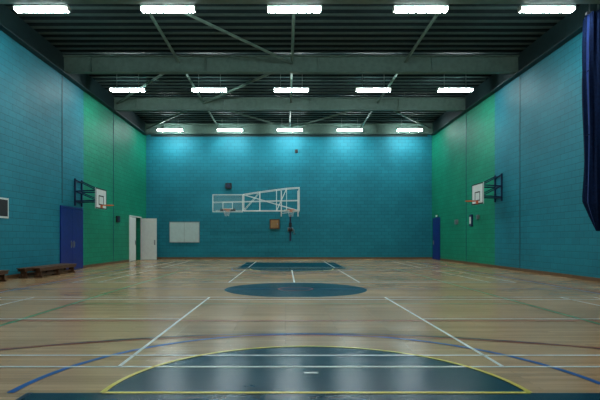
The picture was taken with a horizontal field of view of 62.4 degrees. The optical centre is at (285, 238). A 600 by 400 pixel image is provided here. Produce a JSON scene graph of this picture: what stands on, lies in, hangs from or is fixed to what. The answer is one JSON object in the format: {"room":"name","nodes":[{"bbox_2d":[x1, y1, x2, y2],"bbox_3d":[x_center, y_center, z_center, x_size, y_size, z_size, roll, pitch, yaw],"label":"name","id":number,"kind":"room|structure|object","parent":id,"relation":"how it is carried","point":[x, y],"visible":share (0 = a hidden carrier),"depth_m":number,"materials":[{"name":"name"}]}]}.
{"room":"indoor sports hall","nodes":[
{"label":"indoor sports hall","id":0,"kind":"room"},
{"bbox_2d":[0,30,145,275],"bbox_3d":[-9.340,-3.155,13.050,0.300,8.950,39.100,0,0,0],"label":"wall","id":1,"kind":"structure","parent":0,"point":[30,89],"depth_m":19.68,"materials":[{"name":"teal brick"}]},
{"bbox_2d":[0,197,8,217],"bbox_3d":[-9.165,-1.010,15.775,0.041,0.660,1.150,0,0,0],"label":"notice board","id":2,"kind":"object","parent":1,"relation":"attached to","point":[4,202],"visible":1,"depth_m":16.10,"materials":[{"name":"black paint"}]},
{"bbox_2d":[62,75,62,202],"bbox_3d":[-9.184,-4.105,20.350,0.012,5.250,0.060,0,0,0],"label":"trim","id":3,"kind":"structure","parent":1,"relation":"attached to","point":[62,75],"depth_m":20.36,"materials":[{"name":"metal"}]},
{"bbox_2d":[5,260,128,278],"bbox_3d":[-9.180,1.260,13.050,0.020,0.120,39.060,0,0,0],"label":"baseboard","id":4,"kind":"structure","parent":1,"relation":"attached to","point":[121,261],"depth_m":23.49,"materials":[{"name":"brown wood"}]},
{"bbox_2d":[60,205,82,269],"bbox_3d":[-9.140,-0.025,21.225,0.091,2.690,2.190,0,0,0],"label":"door","id":5,"kind":"structure","parent":1,"relation":"in","point":[71,220],"depth_m":21.12,"materials":[{"name":"blue metal"}]},
{"bbox_2d":[0,4,147,134],"bbox_3d":[-9.060,-7.170,12.830,0.240,0.880,38.640,0,0,0],"label":"beam","id":6,"kind":"structure","parent":1,"relation":"attached to","point":[12,25],"depth_m":19.40,"materials":[{"name":"metal"}]},
{"bbox_2d":[74,178,113,209],"bbox_3d":[-8.398,-1.965,21.690,1.924,1.330,1.108,0,0,29],"label":"basketball hoop","id":7,"kind":"object","parent":1,"relation":"attached to","point":[100,200],"visible":1,"depth_m":21.50,"materials":[{"name":"white paint"}]},
{"bbox_2d":[113,113,113,260],"bbox_3d":[-9.184,-2.770,26.400,0.012,7.920,0.060,0,0,0],"label":"trim","id":8,"kind":"structure","parent":1,"relation":"attached to","point":[113,113],"depth_m":26.38,"materials":[{"name":"metal"}]},
{"bbox_2d":[129,215,156,261],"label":"door","id":9,"kind":"structure","parent":1,"relation":"in","point":[148,226],"depth_m":31.21,"materials":[{"name":"white paint"}]},
{"bbox_2d":[116,4,445,128],"bbox_3d":[0.220,-7.270,12.967,18.507,0.170,38.734,0,0,0],"label":"brace","id":10,"kind":"structure","parent":0,"point":[149,14],"depth_m":21.94,"materials":[{"name":"grey metal"}]},
{"bbox_2d":[146,135,431,256],"bbox_3d":[0.220,-3.155,32.750,19.420,8.950,0.300,0,0,0],"label":"wall","id":11,"kind":"structure","parent":0,"point":[360,196],"depth_m":32.60,"materials":[{"name":"teal brick"}]},
{"bbox_2d":[169,222,199,242],"bbox_3d":[-6.660,-0.450,32.568,1.980,1.380,0.056,0,0,0],"label":"whiteboard","id":12,"kind":"object","parent":11,"relation":"attached to","point":[179,232],"visible":1,"depth_m":32.55,"materials":[{"name":"white metal"}]},
{"bbox_2d":[225,183,231,188],"bbox_3d":[-3.750,-3.480,32.468,0.400,0.360,0.256,0,0,0],"label":"wall speaker","id":13,"kind":"object","parent":11,"relation":"attached to","point":[227,185],"visible":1,"depth_m":32.35,"materials":[{"name":"black plastic"}]},
{"bbox_2d":[212,187,299,216],"bbox_3d":[-1.735,-2.239,30.577,5.170,1.881,4.026,0,0,0],"label":"basketball hoop","id":14,"kind":"object","parent":11,"relation":"attached to","point":[228,210],"visible":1,"depth_m":29.33,"materials":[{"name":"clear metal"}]},
{"bbox_2d":[270,219,279,228],"bbox_3d":[-0.725,-0.980,32.478,0.650,0.640,0.236,0,0,0],"label":"wall box","id":15,"kind":"object","parent":11,"relation":"attached to","point":[274,223],"visible":1,"depth_m":32.39,"materials":[{"name":"brown wood"}]},
{"bbox_2d":[151,135,426,136],"bbox_3d":[0.220,-7.155,32.583,18.220,0.850,0.025,0,0,0],"label":"flashing","id":16,"kind":"object","parent":11,"relation":"attached to","point":[151,135],"visible":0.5,"depth_m":32.57,"materials":[{"name":"paint"}]},
{"bbox_2d":[288,215,293,240],"bbox_3d":[0.400,-0.730,32.443,0.520,1.700,0.305,0,0,0],"label":"winch","id":17,"kind":"object","parent":11,"relation":"attached to","point":[290,229],"visible":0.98,"depth_m":32.50,"materials":[{"name":"black metal"}]},
{"bbox_2d":[157,257,431,258],"bbox_3d":[0.220,1.260,32.590,18.820,0.120,0.020,0,0,0],"label":"baseboard","id":18,"kind":"structure","parent":11,"relation":"attached to","point":[157,257],"depth_m":32.58,"materials":[{"name":"brown wood"}]},
{"bbox_2d":[145,123,432,134],"bbox_3d":[0.220,-7.190,32.350,18.780,0.680,0.260,0,0,0],"label":"roof beam","id":19,"kind":"structure","parent":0,"point":[188,128],"depth_m":32.34,"materials":[{"name":"grey metal"}]},
{"bbox_2d":[113,97,465,110],"bbox_3d":[0.220,-7.190,26.400,18.780,0.680,0.260,0,0,0],"label":"roof beam","id":20,"kind":"structure","parent":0,"point":[131,103],"depth_m":26.39,"materials":[{"name":"grey metal"}]},
{"bbox_2d":[62,55,519,73],"bbox_3d":[0.220,-7.190,20.400,18.780,0.680,0.260,0,0,0],"label":"roof beam","id":21,"kind":"structure","parent":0,"point":[73,64],"depth_m":20.39,"materials":[{"name":"grey metal"}]},
{"bbox_2d":[4,4,580,122],"bbox_3d":[0.220,-7.780,13.080,19.420,0.300,39.760,0,0,0],"label":"ceiling","id":22,"kind":"structure","parent":0,"point":[89,29],"depth_m":18.74,"materials":[{"name":"black metal"}]},
{"bbox_2d":[13,4,70,12],"bbox_3d":[-7.280,-7.218,14.800,1.620,0.816,0.240,0,0,0],"label":"fluorescent light","id":23,"kind":"object","parent":22,"relation":"hanging from","point":[25,8],"visible":1,"depth_m":14.70,"materials":[{"name":"white paint"}]},
{"bbox_2d":[109,74,145,91],"bbox_3d":[-7.280,-7.218,22.800,1.620,0.816,0.240,0,0,0],"label":"fluorescent light","id":24,"kind":"object","parent":22,"relation":"hanging from","point":[111,89],"visible":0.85,"depth_m":22.70,"materials":[{"name":"white paint"}]},
{"bbox_2d":[140,4,195,12],"bbox_3d":[-3.510,-7.218,14.800,1.620,0.816,0.240,0,0,0],"label":"fluorescent light","id":25,"kind":"object","parent":22,"relation":"hanging from","point":[151,8],"visible":1,"depth_m":14.70,"materials":[{"name":"white paint"}]},
{"bbox_2d":[157,128,182,130],"bbox_3d":[-7.280,-7.218,31.200,1.620,0.816,0.240,0,0,0],"label":"fluorescent light","id":26,"kind":"object","parent":22,"relation":"hanging from","point":[158,129],"visible":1,"depth_m":31.10,"materials":[{"name":"white paint"}]},
{"bbox_2d":[191,74,226,91],"bbox_3d":[-3.510,-7.218,22.800,1.620,0.816,0.240,0,0,0],"label":"fluorescent light","id":27,"kind":"object","parent":22,"relation":"hanging from","point":[193,89],"visible":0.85,"depth_m":22.70,"materials":[{"name":"white paint"}]},
{"bbox_2d":[217,128,242,130],"bbox_3d":[-3.510,-7.218,31.200,1.620,0.816,0.240,0,0,0],"label":"fluorescent light","id":28,"kind":"object","parent":22,"relation":"hanging from","point":[218,129],"visible":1,"depth_m":31.10,"materials":[{"name":"white paint"}]},
{"bbox_2d":[277,128,302,130],"bbox_3d":[0.260,-7.218,31.200,1.620,0.816,0.240,0,0,0],"label":"fluorescent light","id":29,"kind":"object","parent":22,"relation":"hanging from","point":[278,129],"visible":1,"depth_m":31.10,"materials":[{"name":"white paint"}]},
{"bbox_2d":[274,74,308,91],"bbox_3d":[0.260,-7.218,22.800,1.620,0.816,0.240,0,0,0],"label":"fluorescent light","id":30,"kind":"object","parent":22,"relation":"hanging from","point":[276,89],"visible":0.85,"depth_m":22.70,"materials":[{"name":"white paint"}]},
{"bbox_2d":[267,4,321,12],"bbox_3d":[0.260,-7.218,14.800,1.620,0.816,0.240,0,0,0],"label":"fluorescent light","id":31,"kind":"object","parent":22,"relation":"hanging from","point":[277,8],"visible":1,"depth_m":14.70,"materials":[{"name":"white paint"}]},
{"bbox_2d":[337,118,362,130],"bbox_3d":[4.030,-7.218,31.200,1.620,0.816,0.240,0,0,0],"label":"fluorescent light","id":32,"kind":"object","parent":22,"relation":"hanging from","point":[357,128],"visible":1,"depth_m":31.10,"materials":[{"name":"white paint"}]},
{"bbox_2d":[355,74,390,91],"bbox_3d":[4.030,-7.218,22.800,1.620,0.816,0.240,0,0,0],"label":"fluorescent light","id":33,"kind":"object","parent":22,"relation":"hanging from","point":[357,89],"visible":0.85,"depth_m":22.70,"materials":[{"name":"white paint"}]},
{"bbox_2d":[396,118,422,130],"bbox_3d":[7.800,-7.218,31.200,1.620,0.816,0.240,0,0,0],"label":"fluorescent light","id":34,"kind":"object","parent":22,"relation":"hanging from","point":[401,128],"visible":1,"depth_m":31.10,"materials":[{"name":"white paint"}]},
{"bbox_2d":[393,4,448,12],"bbox_3d":[4.030,-7.218,14.800,1.620,0.816,0.240,0,0,0],"label":"fluorescent light","id":35,"kind":"object","parent":22,"relation":"hanging from","point":[403,8],"visible":1,"depth_m":14.70,"materials":[{"name":"white paint"}]},
{"bbox_2d":[437,87,473,91],"bbox_3d":[7.800,-7.218,22.800,1.620,0.816,0.240,0,0,0],"label":"fluorescent light","id":36,"kind":"object","parent":22,"relation":"hanging from","point":[439,89],"visible":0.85,"depth_m":22.70,"materials":[{"name":"white paint"}]},
{"bbox_2d":[518,4,575,12],"bbox_3d":[7.800,-7.218,14.800,1.620,0.816,0.240,0,0,0],"label":"fluorescent light","id":37,"kind":"object","parent":22,"relation":"hanging from","point":[529,8],"visible":1,"depth_m":14.70,"materials":[{"name":"white paint"}]},
{"bbox_2d":[582,4,599,230],"bbox_3d":[9.251,-3.928,14.746,0.646,7.396,0.980,0,0,0],"label":"curtain","id":38,"kind":"object","parent":22,"relation":"hanging from","point":[590,31],"visible":1,"depth_m":14.57,"materials":[{"name":"blue fabric"}]},
{"bbox_2d":[0,259,599,399],"bbox_3d":[0.220,1.417,13.050,19.420,0.206,39.700,0,0,0],"label":"floor","id":39,"kind":"structure","parent":0,"point":[16,334],"depth_m":6.99,"materials":[{"name":"brown wood"}]},
{"bbox_2d":[0,270,9,281],"bbox_3d":[-8.840,1.147,14.100,0.300,0.345,3.000,0,0,0],"label":"bench","id":40,"kind":"object","parent":39,"relation":"on","point":[2,272],"visible":1,"depth_m":15.37,"materials":[{"name":"brown wood"}]},
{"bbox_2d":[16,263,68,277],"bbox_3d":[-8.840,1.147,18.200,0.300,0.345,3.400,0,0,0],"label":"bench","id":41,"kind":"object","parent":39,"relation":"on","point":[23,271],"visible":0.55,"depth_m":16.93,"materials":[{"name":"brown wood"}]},
{"bbox_2d":[31,264,75,277],"bbox_3d":[-8.440,1.147,18.200,0.300,0.345,3.000,0,0,0],"label":"bench","id":42,"kind":"object","parent":39,"relation":"on","point":[38,270],"visible":1,"depth_m":17.95,"materials":[{"name":"brown wood"}]},
{"bbox_2d":[0,0,599,3],"bbox_3d":[0.220,-7.190,14.300,18.780,0.680,0.260,0,0,0],"label":"roof beam","id":43,"kind":"structure","parent":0,"point":[1,1],"depth_m":14.31,"materials":[{"name":"grey metal"}]},
{"bbox_2d":[432,32,599,277],"bbox_3d":[9.780,-3.155,13.050,0.300,8.950,39.100,0,0,0],"label":"wall","id":44,"kind":"structure","parent":0,"point":[558,234],"depth_m":19.88,"materials":[{"name":"teal brick"}]},
{"bbox_2d":[433,217,439,259],"bbox_3d":[9.581,-0.015,31.550,0.091,2.670,1.440,0,0,0],"label":"door","id":45,"kind":"structure","parent":44,"relation":"in","point":[436,221],"depth_m":31.44,"materials":[{"name":"blue metal"}]},
{"bbox_2d":[469,214,472,225],"bbox_3d":[9.578,-0.960,25.600,0.096,0.600,0.300,0,0,0],"label":"switch box","id":46,"kind":"object","parent":44,"relation":"attached to","point":[471,215],"visible":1,"depth_m":25.45,"materials":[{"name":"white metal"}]},
{"bbox_2d":[465,173,502,204],"bbox_3d":[8.871,-2.220,22.169,1.869,1.380,1.126,0,0,-31],"label":"basketball hoop","id":47,"kind":"object","parent":44,"relation":"attached to","point":[478,195],"visible":1,"depth_m":21.97,"materials":[{"name":"white paint"}]},
{"bbox_2d":[430,4,599,134],"bbox_3d":[9.500,-7.170,12.830,0.240,0.880,38.640,0,0,0],"label":"beam","id":48,"kind":"structure","parent":44,"relation":"attached to","point":[570,26],"depth_m":19.29,"materials":[{"name":"metal"}]},
{"bbox_2d":[432,257,599,281],"bbox_3d":[9.620,1.260,13.040,0.020,0.120,39.080,0,0,0],"label":"baseboard","id":49,"kind":"structure","parent":44,"relation":"attached to","point":[457,261],"depth_m":19.20,"materials":[{"name":"brown wood"}]},
{"bbox_2d":[519,75,519,267],"bbox_3d":[9.624,-2.770,20.350,0.012,7.920,0.060,0,0,0],"label":"trim","id":50,"kind":"structure","parent":44,"relation":"attached to","point":[519,75],"depth_m":20.36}
]}

